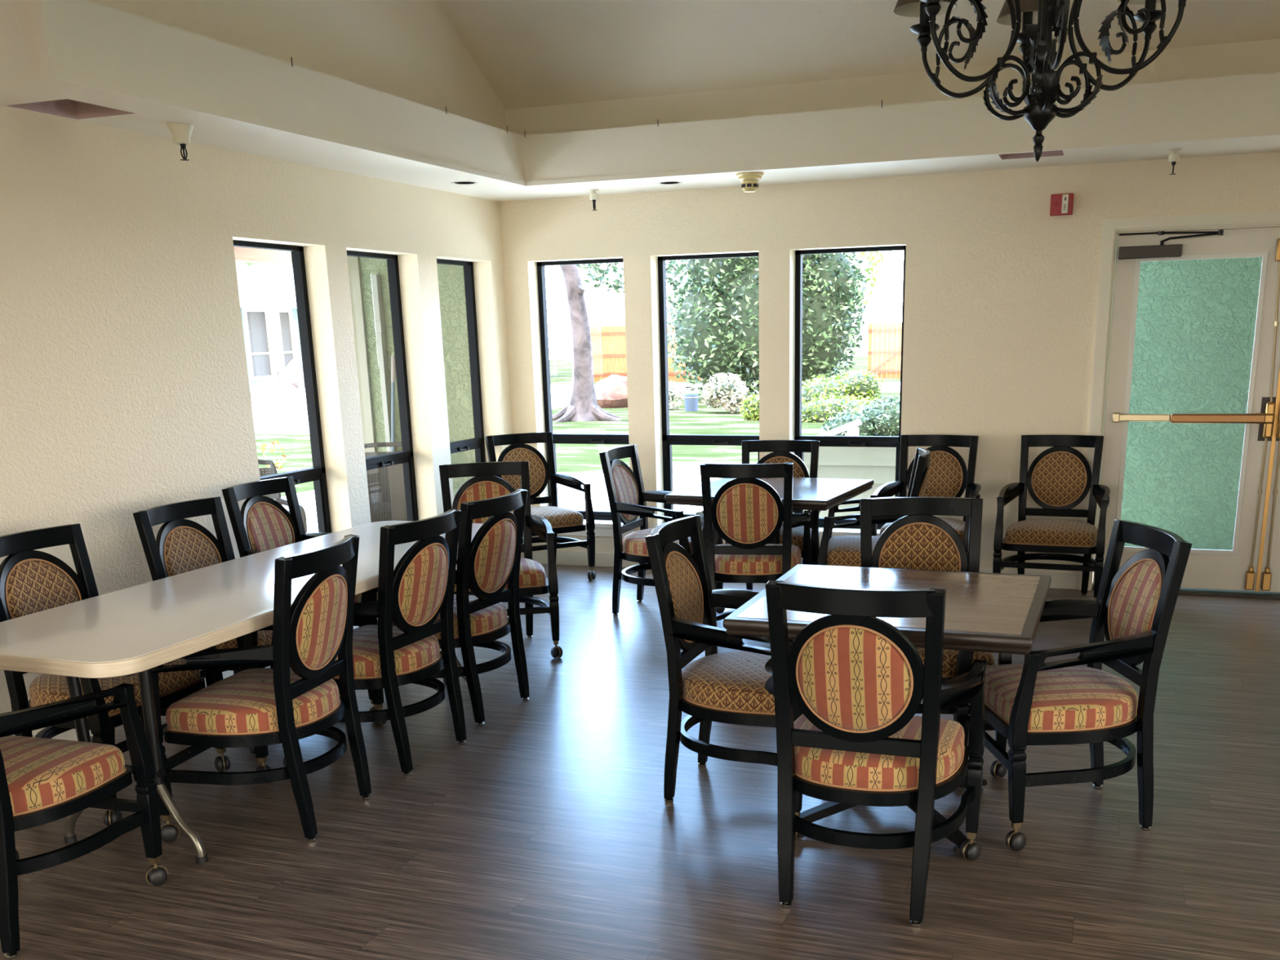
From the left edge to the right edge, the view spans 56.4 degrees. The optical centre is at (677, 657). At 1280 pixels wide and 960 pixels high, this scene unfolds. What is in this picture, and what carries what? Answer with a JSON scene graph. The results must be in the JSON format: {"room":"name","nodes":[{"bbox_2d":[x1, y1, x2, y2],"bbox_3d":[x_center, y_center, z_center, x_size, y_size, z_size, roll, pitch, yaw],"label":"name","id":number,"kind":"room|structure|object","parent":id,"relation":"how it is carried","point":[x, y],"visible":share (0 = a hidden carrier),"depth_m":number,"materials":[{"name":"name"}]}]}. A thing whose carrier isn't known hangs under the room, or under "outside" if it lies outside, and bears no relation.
{"room":"care facility","nodes":[
{"label":"care facility","id":0,"kind":"room"},
{"bbox_2d":[0,105,512,735],"bbox_3d":[-3.070,-0.535,3.390,0.200,2.540,11.200,4,16,19],"label":"wall","id":1,"kind":"structure","parent":0,"point":[125,386],"depth_m":5.25,"materials":[{"name":"beige paint"}]},
{"bbox_2d":[32,617,377,741],"bbox_3d":[-2.977,0.674,3.586,0.014,0.100,11.000,4,16,19],"label":"baseboard","id":2,"kind":"structure","parent":1,"relation":"attached to","point":[70,735],"depth_m":4.89,"materials":[{"name":"beige paint"}]},
{"bbox_2d":[232,240,331,532],"bbox_3d":[-2.025,-1.187,6.187,0.214,1.841,0.787,4,16,19],"label":"window","id":3,"kind":"structure","parent":1,"relation":"in","point":[317,473],"depth_m":6.43,"materials":[{"name":"black metal"}]},
{"bbox_2d":[346,250,418,520],"bbox_3d":[-1.720,-1.419,7.009,0.214,1.841,0.785,4,16,19],"label":"window","id":4,"kind":"structure","parent":1,"relation":"in","point":[406,457],"depth_m":7.25,"materials":[{"name":"black metal"}]},
{"bbox_2d":[436,258,485,462],"bbox_3d":[-1.409,-1.656,7.846,0.214,1.841,0.766,4,16,19],"label":"window","id":5,"kind":"structure","parent":1,"relation":"in","point":[477,443],"depth_m":8.06,"materials":[{"name":"black metal"}]},
{"bbox_2d":[87,0,506,130],"bbox_3d":[-2.020,-3.182,4.439,0.001,2.064,5.745,4,16,19],"label":"wall","id":6,"kind":"structure","parent":0,"point":[409,50],"depth_m":5.82,"materials":[{"name":"beige paint"}]},
{"bbox_2d":[360,257,475,519],"bbox_3d":[-1.810,-2.023,8.708,1.140,2.660,0.150,4,16,19],"label":"wall","id":7,"kind":"structure","parent":0,"point":[451,277],"depth_m":8.58,"materials":[{"name":"paint"}]},
{"bbox_2d":[346,256,381,519],"bbox_3d":[-2.419,-2.064,8.909,0.375,2.660,0.175,4,16,19],"label":"trim","id":8,"kind":"structure","parent":7,"relation":"attached to","point":[353,263],"depth_m":8.72,"materials":[{"name":"beige paint"}]},
{"bbox_2d":[371,274,391,451],"bbox_3d":[-2.140,-2.103,8.689,0.054,1.320,0.062,4,16,19],"label":"downspout","id":9,"kind":"object","parent":7,"relation":"attached to","point":[380,322],"visible":0.87,"depth_m":8.64,"materials":[{"name":"white metal"}]},
{"bbox_2d":[0,564,1279,959],"bbox_3d":[0.549,1.010,2.373,7.900,0.060,11.400,4,16,19],"label":"floor","id":10,"kind":"structure","parent":0,"point":[549,833],"depth_m":3.77,"materials":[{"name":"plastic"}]},
{"bbox_2d":[0,683,168,959],"bbox_3d":[-1.917,0.284,3.325,0.613,0.947,0.572,3,16,16],"label":"armchair","id":11,"kind":"object","parent":10,"relation":"on","point":[43,780],"visible":1,"depth_m":3.31,"materials":[{"name":"black wood"}]},
{"bbox_2d":[0,523,230,826],"bbox_3d":[-2.074,0.031,4.263,0.572,0.947,0.611,4,16,19],"label":"armchair","id":12,"kind":"object","parent":10,"relation":"on","point":[32,581],"visible":0.48,"depth_m":4.23,"materials":[{"name":"black wood"}]},
{"bbox_2d":[133,496,341,754],"bbox_3d":[-1.815,-0.160,4.936,0.572,0.947,0.611,4,16,20],"label":"armchair","id":13,"kind":"object","parent":10,"relation":"on","point":[180,545],"visible":0.33,"depth_m":4.90,"materials":[{"name":"black wood"}]},
{"bbox_2d":[0,520,483,864],"bbox_3d":[-1.464,0.039,4.556,0.768,0.745,2.450,4,16,19],"label":"dining table","id":14,"kind":"object","parent":10,"relation":"on","point":[127,632],"visible":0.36,"depth_m":3.75,"materials":[{"name":"white laminate"}]},
{"bbox_2d":[140,533,371,842],"bbox_3d":[-1.369,0.087,4.000,0.572,0.947,0.613,3,16,14],"label":"armchair","id":15,"kind":"object","parent":10,"relation":"on","point":[255,707],"visible":0.91,"depth_m":3.83,"materials":[{"name":"black wood"}]},
{"bbox_2d":[222,476,377,626],"bbox_3d":[-1.726,-0.350,5.621,0.572,0.947,0.613,4,16,20],"label":"armchair","id":16,"kind":"object","parent":10,"relation":"on","point":[262,523],"visible":0.32,"depth_m":5.61,"materials":[{"name":"black wood"}]},
{"bbox_2d":[270,508,466,776],"bbox_3d":[-1.145,-0.079,4.587,0.572,0.947,0.613,5,17,23],"label":"armchair","id":17,"kind":"object","parent":10,"relation":"on","point":[420,587],"visible":0.8,"depth_m":4.42,"materials":[{"name":"black wood"}]},
{"bbox_2d":[359,488,529,726],"bbox_3d":[-0.960,-0.234,5.137,0.572,0.947,0.613,5,17,23],"label":"armchair","id":18,"kind":"object","parent":10,"relation":"on","point":[486,564],"visible":0.58,"depth_m":4.97,"materials":[{"name":"black wood"}]},
{"bbox_2d":[439,461,562,658],"bbox_3d":[-0.943,-0.496,6.090,0.613,0.947,0.572,-4,16,-11],"label":"armchair","id":19,"kind":"object","parent":10,"relation":"on","point":[484,485],"visible":0.33,"depth_m":6.18,"materials":[{"name":"black wood"}]},
{"bbox_2d":[484,431,595,580],"bbox_3d":[-0.937,-0.987,7.878,0.611,0.947,0.572,-9,17,-26],"label":"armchair","id":20,"kind":"object","parent":10,"relation":"on","point":[562,520],"visible":0.55,"depth_m":7.95,"materials":[{"name":"black wood"}]},
{"bbox_2d":[599,444,715,616],"bbox_3d":[-0.104,-0.729,6.868,0.572,0.947,0.613,5,16,20],"label":"armchair","id":21,"kind":"object","parent":10,"relation":"on","point":[628,498],"visible":0.57,"depth_m":6.80,"materials":[{"name":"black wood"}]},
{"bbox_2d":[644,515,800,813],"bbox_3d":[0.223,0.015,4.130,0.572,0.947,0.611,4,16,19],"label":"armchair","id":22,"kind":"object","parent":10,"relation":"on","point":[729,687],"visible":0.57,"depth_m":4.02,"materials":[{"name":"black wood"}]},
{"bbox_2d":[695,462,811,621],"bbox_3d":[0.389,-0.572,6.255,0.613,0.947,0.572,1,16,9],"label":"armchair","id":23,"kind":"object","parent":10,"relation":"on","point":[746,512],"visible":0.73,"depth_m":6.01,"materials":[{"name":"black wood"}]},
{"bbox_2d":[714,440,821,613],"bbox_3d":[0.564,-0.770,6.964,0.611,0.947,0.572,3,16,14],"label":"armchair","id":24,"kind":"object","parent":10,"relation":"on","point":[780,450],"visible":0.22,"depth_m":7.06,"materials":[{"name":"black wood"}]},
{"bbox_2d":[664,477,874,621],"bbox_3d":[0.532,-0.581,6.651,0.901,0.746,0.901,6,17,23],"label":"dining table","id":25,"kind":"object","parent":10,"relation":"on","point":[808,493],"visible":0.29,"depth_m":6.40,"materials":[{"name":"brown wood"}]},
{"bbox_2d":[817,447,930,567],"bbox_3d":[1.058,-0.635,6.431,0.572,0.947,0.611,1,16,10],"label":"armchair","id":26,"kind":"object","parent":10,"relation":"on","point":[842,550],"visible":0.46,"depth_m":6.22,"materials":[{"name":"black wood"}]},
{"bbox_2d":[764,580,986,927],"bbox_3d":[0.542,0.210,3.393,0.613,0.947,0.572,4,16,19],"label":"armchair","id":27,"kind":"object","parent":10,"relation":"on","point":[848,691],"visible":1,"depth_m":3.20,"materials":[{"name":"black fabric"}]},
{"bbox_2d":[722,564,1051,852],"bbox_3d":[0.719,0.158,3.942,0.901,0.746,0.901,4,16,20],"label":"dining table","id":28,"kind":"object","parent":10,"relation":"on","point":[985,612],"visible":0.34,"depth_m":3.72,"materials":[{"name":"brown wood"}]},
{"bbox_2d":[870,434,981,553],"bbox_3d":[1.496,-0.825,7.089,0.611,0.947,0.572,5,17,22],"label":"armchair","id":29,"kind":"object","parent":10,"relation":"on","point":[948,476],"visible":0.3,"depth_m":7.18,"materials":[{"name":"black wood"}]},
{"bbox_2d":[860,497,1012,777],"bbox_3d":[0.913,-0.093,4.468,0.611,0.947,0.572,1,15,8],"label":"armchair","id":30,"kind":"object","parent":10,"relation":"on","point":[919,540],"visible":0.36,"depth_m":4.59,"materials":[{"name":"black wood"}]},
{"bbox_2d":[992,434,1110,599],"bbox_3d":[2.181,-0.790,6.904,0.611,0.947,0.572,5,16,21],"label":"armchair","id":31,"kind":"object","parent":10,"relation":"on","point":[1060,477],"visible":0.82,"depth_m":6.96,"materials":[{"name":"black wood"}]},
{"bbox_2d":[953,519,1191,851],"bbox_3d":[1.272,0.061,3.877,0.572,0.947,0.613,-2,15,-4],"label":"armchair","id":32,"kind":"object","parent":10,"relation":"on","point":[1034,701],"visible":0.84,"depth_m":3.72,"materials":[{"name":"black wood"}]},
{"bbox_2d":[1091,581,1279,599],"bbox_3d":[3.431,-0.384,7.078,1.830,0.014,0.220,4,16,19],"label":"threshold","id":33,"kind":"object","parent":10,"relation":"on","point":[1203,592],"visible":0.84,"depth_m":7.07,"materials":[{"name":"brown metal"}]},
{"bbox_2d":[0,0,1279,201],"bbox_3d":[0.495,-1.400,1.712,7.500,0.060,11.000,4,16,19],"label":"ceiling","id":34,"kind":"structure","parent":0,"point":[22,80],"depth_m":6.08,"materials":[{"name":"beige paint"}]},
{"bbox_2d":[7,98,134,119],"bbox_3d":[-2.287,-2.143,4.483,0.287,0.150,0.326,4,16,19],"label":"duct opening","id":35,"kind":"object","parent":34,"relation":"attached to","point":[67,108],"visible":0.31,"depth_m":4.64,"materials":[{"name":"grey metal"}]},
{"bbox_2d":[167,123,194,160],"bbox_3d":[-2.030,-2.114,4.891,0.104,0.133,0.104,4,16,19],"label":"sprinkler","id":36,"kind":"object","parent":34,"relation":"attached to","point":[181,133],"visible":1,"depth_m":4.86,"materials":[{"name":"beige plastic"}]},
{"bbox_2d":[451,181,478,185],"bbox_3d":[-1.236,-2.818,6.907,0.156,0.128,0.156,4,16,19],"label":"recessed light","id":37,"kind":"object","parent":34,"relation":"in","point":[461,183],"visible":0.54,"depth_m":6.93,"materials":[{"name":"beige paint"}]},
{"bbox_2d":[588,189,599,210],"bbox_3d":[-0.518,-2.849,7.416,0.064,0.120,0.064,4,16,19],"label":"sprinkler","id":38,"kind":"object","parent":34,"relation":"attached to","point":[593,196],"visible":1,"depth_m":7.39,"materials":[{"name":"beige plastic"}]},
{"bbox_2d":[29,0,1279,186],"bbox_3d":[1.196,-2.030,3.581,6.371,0.278,5.301,4,16,19],"label":"soffit","id":39,"kind":"structure","parent":34,"relation":"attached to","point":[82,43],"depth_m":5.91,"materials":[{"name":"beige paint"}]},
{"bbox_2d":[657,181,683,184],"bbox_3d":[-0.045,-2.905,7.123,0.156,0.128,0.156,4,16,19],"label":"recessed light","id":40,"kind":"object","parent":34,"relation":"in","point":[664,182],"visible":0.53,"depth_m":7.15,"materials":[{"name":"beige paint"}]},
{"bbox_2d":[736,171,763,192],"bbox_3d":[0.414,-2.713,6.805,0.156,0.098,0.156,4,16,19],"label":"smoke detector","id":41,"kind":"object","parent":34,"relation":"attached to","point":[749,180],"visible":1,"depth_m":6.76,"materials":[{"name":"plastic"}]},
{"bbox_2d":[998,150,1063,159],"bbox_3d":[1.863,-2.725,6.262,0.315,0.150,0.251,4,16,19],"label":"duct opening","id":42,"kind":"object","parent":34,"relation":"attached to","point":[1057,153],"visible":0.15,"depth_m":6.40,"materials":[{"name":"grey metal"}]},
{"bbox_2d":[1168,148,1181,174],"bbox_3d":[2.603,-2.599,6.249,0.064,0.120,0.064,4,16,19],"label":"sprinkler","id":43,"kind":"object","parent":34,"relation":"attached to","point":[1174,157],"visible":1,"depth_m":6.23,"materials":[{"name":"beige plastic"}]},
{"bbox_2d":[435,0,1279,110],"bbox_3d":[1.168,-3.143,3.267,6.780,1.659,5.745,4,16,19],"label":"ceiling","id":44,"kind":"structure","parent":0,"point":[531,53],"depth_m":6.37,"materials":[{"name":"beige paint"}]},
{"bbox_2d":[893,0,1186,162],"bbox_3d":[1.099,-2.753,3.400,0.962,2.478,0.984,4,16,19],"label":"chandelier","id":45,"kind":"object","parent":44,"relation":"hanging from","point":[1037,18],"visible":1,"depth_m":3.65,"materials":[{"name":"black metal"}]},
{"bbox_2d":[499,151,1279,573],"bbox_3d":[2.404,-1.678,7.104,7.500,2.540,0.200,4,16,19],"label":"wall","id":46,"kind":"structure","parent":0,"point":[1001,291],"depth_m":7.21,"materials":[{"name":"beige paint"}]},
{"bbox_2d":[536,257,635,537],"bbox_3d":[-0.630,-1.767,8.186,0.759,1.841,0.214,4,16,19],"label":"window","id":47,"kind":"structure","parent":46,"relation":"in","point":[602,519],"depth_m":8.28,"materials":[{"name":"black metal"}]},
{"bbox_2d":[651,252,759,541],"bbox_3d":[0.215,-1.704,7.890,0.795,1.841,0.214,4,16,19],"label":"window","id":48,"kind":"structure","parent":46,"relation":"in","point":[668,440],"depth_m":8.00,"materials":[{"name":"black metal"}]},
{"bbox_2d":[520,550,1078,589],"bbox_3d":[2.395,-0.474,7.330,7.500,0.100,0.014,4,16,19],"label":"baseboard","id":49,"kind":"structure","parent":46,"relation":"attached to","point":[1059,580],"depth_m":8.33,"materials":[{"name":"beige paint"}]},
{"bbox_2d":[794,245,906,544],"bbox_3d":[1.083,-1.641,7.586,0.786,1.841,0.214,4,16,19],"label":"window","id":50,"kind":"structure","parent":46,"relation":"in","point":[824,441],"depth_m":7.66,"materials":[{"name":"black metal"}]},
{"bbox_2d":[1049,193,1073,216],"bbox_3d":[2.190,-2.582,6.788,0.122,0.114,0.054,4,16,19],"label":"fire alarm","id":51,"kind":"object","parent":46,"relation":"attached to","point":[1061,204],"visible":1,"depth_m":6.78,"materials":[{"name":"red plastic"}]},
{"bbox_2d":[1077,210,1279,590],"bbox_3d":[3.390,-1.396,6.748,1.994,2.142,0.126,4,16,19],"label":"trim","id":52,"kind":"structure","parent":46,"relation":"attached to","point":[1111,228],"depth_m":6.78,"materials":[{"name":"beige paint"}]},
{"bbox_2d":[1093,226,1279,591],"bbox_3d":[2.937,-1.385,6.842,0.913,2.033,0.227,4,16,19],"label":"door","id":53,"kind":"structure","parent":46,"relation":"in","point":[1236,569],"depth_m":6.84,"materials":[{"name":"beige paint"}]},
{"bbox_2d":[1254,364,1279,591],"bbox_3d":[3.390,-1.365,6.747,0.020,2.023,0.013,4,16,19],"label":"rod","id":54,"kind":"structure","parent":46,"relation":"attached to","point":[1277,396],"depth_m":6.85,"materials":[{"name":"gold metal"}]},
{"bbox_2d":[1258,403,1279,592],"bbox_3d":[3.816,-1.334,6.585,0.907,2.031,0.127,4,16,19],"label":"door","id":55,"kind":"structure","parent":46,"relation":"in","point":[1270,570],"depth_m":6.91,"materials":[{"name":"beige paint"}]},
{"bbox_2d":[505,38,1279,135],"bbox_3d":[2.156,-2.884,6.143,6.780,0.405,0.001,4,16,19],"label":"wall","id":56,"kind":"structure","parent":0,"point":[1261,56],"depth_m":6.53,"materials":[{"name":"beige paint"}]},
{"bbox_2d":[1096,238,1262,550],"bbox_3d":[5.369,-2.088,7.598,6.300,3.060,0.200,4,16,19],"label":"door glass panel","id":57,"kind":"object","parent":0,"point":[1196,319],"depth_m":8.24,"materials":[{"name":"green glass"}]},
{"bbox_3d":[0.464,-2.760,1.339,9.000,2.640,12.500,4,16,19],"label":"roof","id":58,"kind":"structure","parent":0,"visible":0},
{"bbox_3d":[-3.821,-2.300,5.045,2.550,0.220,8.600,4,16,19],"label":"porch roof","id":59,"kind":"structure","parent":58,"relation":"attached to","visible":0},
{"bbox_2d":[233,246,292,276],"bbox_3d":[-4.658,-2.232,5.899,0.620,0.345,9.550,4,16,19],"label":"beam","id":60,"kind":"structure","parent":59,"relation":"attached to","point":[249,261],"depth_m":9.28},
{"label":"outside","id":61,"kind":"structure","parent":0,"visible":0},
{"bbox_2d":[254,354,900,497],"bbox_3d":[-5.498,-5.005,25.538,100.000,0.150,110.000,4,16,19],"label":"ground","id":62,"kind":"structure","parent":61,"point":[687,460],"depth_m":21.06,"materials":[{"name":"green plant"}]},
{"bbox_2d":[261,440,287,470],"bbox_3d":[-5.237,-2.821,16.518,1.008,0.416,0.379,-6,16,-15],"label":"potted flowers","id":63,"kind":"object","parent":62,"relation":"on","point":[275,443],"visible":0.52,"depth_m":16.41,"materials":[{"name":"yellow plant"}]},
{"bbox_2d":[236,263,548,391],"bbox_3d":[-15.044,-11.052,38.405,8.700,5.420,32.000,4,16,19],"label":"building","id":64,"kind":"structure","parent":62,"relation":"on","point":[271,332],"depth_m":35.83,"materials":[{"name":"white paint"}]},
{"bbox_2d":[251,382,900,435],"bbox_3d":[-21.136,-4.976,26.383,70.000,0.050,41.000,4,16,19],"label":"gravel path","id":65,"kind":"structure","parent":62,"relation":"on","point":[298,424],"depth_m":27.29,"materials":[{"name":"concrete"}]},
{"bbox_2d":[249,378,304,408],"bbox_3d":[-10.627,-6.863,31.756,1.325,1.110,1.610,4,16,19],"label":"boulder","id":66,"kind":"object","parent":65,"relation":"on","point":[271,384],"visible":0.34,"depth_m":31.36,"materials":[{"name":"white stone"}]},
{"bbox_2d":[250,382,307,419],"bbox_3d":[-8.844,-6.059,27.916,0.045,0.770,4.000,4,16,19],"label":"picket fence","id":67,"kind":"object","parent":65,"relation":"on","point":[300,394],"visible":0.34,"depth_m":27.22,"materials":[{"name":"white paint"}]},
{"bbox_2d":[275,360,305,391],"bbox_3d":[-10.635,-7.612,33.383,1.314,1.447,1.485,4,16,19],"label":"boulder","id":68,"kind":"object","parent":65,"relation":"on","point":[293,373],"visible":0.3,"depth_m":32.73,"materials":[{"name":"white stone"}]},
{"bbox_2d":[551,264,622,422],"bbox_3d":[-2.105,-9.255,23.644,1.839,9.105,1.561,-3,15,-7],"label":"tree","id":69,"kind":"object","parent":62,"relation":"on","point":[582,406],"visible":0.68,"depth_m":24.20,"materials":[{"name":"grey plant"}]},
{"bbox_2d":[594,374,627,408],"bbox_3d":[-1.484,-6.266,28.764,1.446,1.115,1.181,4,16,19],"label":"boulder","id":70,"kind":"object","parent":62,"relation":"on","point":[611,392],"visible":0.41,"depth_m":28.33,"materials":[{"name":"beige stone"}]},
{"bbox_2d":[576,259,690,324],"bbox_3d":[-1.246,-14.300,46.673,6.385,6.448,3.355,4,16,19],"label":"leafy tree","id":71,"kind":"object","parent":62,"relation":"on","point":[669,280],"visible":0.12,"depth_m":46.48,"materials":[{"name":"green plant"}]},
{"bbox_2d":[589,324,704,382],"bbox_3d":[-0.526,-10.454,40.897,5.578,1.915,0.065,4,16,19],"label":"fence","id":72,"kind":"object","parent":62,"relation":"on","point":[608,342],"visible":0.23,"depth_m":41.48,"materials":[{"name":"yellow wood"}]},
{"bbox_2d":[668,380,684,409],"bbox_3d":[-0.187,-6.008,27.267,0.798,0.701,0.680,4,16,19],"label":"flowering plant","id":73,"kind":"object","parent":62,"relation":"on","point":[671,394],"visible":0.46,"depth_m":27.18,"materials":[{"name":"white plant"}]},
{"bbox_2d":[281,471,1094,581],"bbox_3d":[2.300,0.585,4.251,18.500,0.190,17.800,4,16,19],"label":"patio","id":74,"kind":"structure","parent":62,"relation":"on","point":[570,498],"depth_m":12.55,"materials":[{"name":"concrete"}]},
{"bbox_2d":[257,459,306,533],"bbox_3d":[-2.642,-0.714,7.279,0.638,0.932,0.704,-10,18,-29],"label":"wicker patio chair","id":75,"kind":"object","parent":74,"relation":"on","point":[272,470],"visible":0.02,"depth_m":7.53,"materials":[{"name":"wicker"}]},
{"bbox_2d":[364,442,407,522],"bbox_3d":[-2.028,-0.982,8.207,0.638,0.932,0.704,-1,15,0],"label":"wicker patio chair","id":76,"kind":"object","parent":74,"relation":"on","point":[394,469],"visible":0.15,"depth_m":8.42,"materials":[{"name":"wicker"}]},
{"bbox_2d":[391,355,395,516],"bbox_3d":[-2.149,-1.457,8.828,0.260,1.521,0.110,4,16,19],"label":"broom","id":77,"kind":"object","parent":74,"relation":"on","point":[393,357],"visible":0.23,"depth_m":8.70,"materials":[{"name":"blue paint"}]},
{"bbox_2d":[816,418,862,435],"bbox_3d":[1.207,-1.477,9.762,0.599,0.919,0.244,0,15,4],"label":"handrail","id":78,"kind":"object","parent":74,"relation":"on","point":[852,430],"visible":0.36,"depth_m":9.55,"materials":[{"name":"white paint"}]},
{"bbox_2d":[803,446,896,519],"bbox_3d":[1.603,-1.190,8.831,1.480,0.840,0.200,4,16,19],"label":"wall","id":79,"kind":"structure","parent":74,"relation":"on","point":[877,464],"depth_m":8.79,"materials":[{"name":"white paint"}]},
{"bbox_2d":[683,394,698,411],"bbox_3d":[0.312,-5.694,26.607,0.352,0.360,0.352,4,16,19],"label":"bucket","id":80,"kind":"object","parent":62,"relation":"on","point":[691,401],"visible":1,"depth_m":26.49,"materials":[{"name":"blue plastic"}]},
{"bbox_2d":[700,372,753,413],"bbox_3d":[1.062,-5.696,25.659,1.232,0.933,0.884,4,16,19],"label":"shrub","id":81,"kind":"object","parent":62,"relation":"on","point":[717,395],"visible":0.94,"depth_m":25.51,"materials":[{"name":"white plant"}]},
{"bbox_2d":[738,394,759,420],"bbox_3d":[1.545,-4.953,23.600,0.682,0.529,0.640,4,16,19],"label":"round shrub","id":82,"kind":"object","parent":62,"relation":"on","point":[749,410],"visible":0.62,"depth_m":23.45,"materials":[{"name":"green plant"}]},
{"bbox_2d":[666,252,868,399],"bbox_3d":[2.157,-9.843,29.590,5.306,6.803,3.330,4,16,19],"label":"tree","id":83,"kind":"object","parent":62,"relation":"on","point":[716,329],"visible":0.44,"depth_m":29.09,"materials":[{"name":"green plant"}]},
{"bbox_2d":[804,251,884,382],"bbox_3d":[5.750,-10.538,33.011,4.789,6.159,2.022,4,16,19],"label":"tree","id":84,"kind":"object","parent":62,"relation":"on","point":[869,258],"visible":0.07,"depth_m":33.20,"materials":[{"name":"green plant"}]},
{"bbox_2d":[801,368,896,422],"bbox_3d":[3.306,-5.017,23.092,2.683,1.096,2.191,4,16,19],"label":"shrub","id":85,"kind":"object","parent":62,"relation":"on","point":[820,400],"visible":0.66,"depth_m":23.02,"materials":[{"name":"green plant"}]},
{"bbox_2d":[819,395,899,435],"bbox_3d":[3.234,-3.450,17.453,2.292,0.814,1.026,0,15,6],"label":"shrub","id":86,"kind":"object","parent":62,"relation":"on","point":[879,419],"visible":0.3,"depth_m":17.24,"materials":[{"name":"green plant"}]},
{"bbox_3d":[11.603,-9.468,36.454,7.783,1.834,0.065,4,16,19],"label":"fence","id":87,"kind":"object","parent":62,"relation":"on","visible":0},
{"bbox_2d":[867,322,902,378],"bbox_3d":[7.012,-9.804,38.044,1.884,1.742,0.100,4,16,19],"label":"gate","id":88,"kind":"object","parent":87,"relation":"attached to","point":[889,338],"visible":0.49,"depth_m":38.19,"materials":[{"name":"wood"}]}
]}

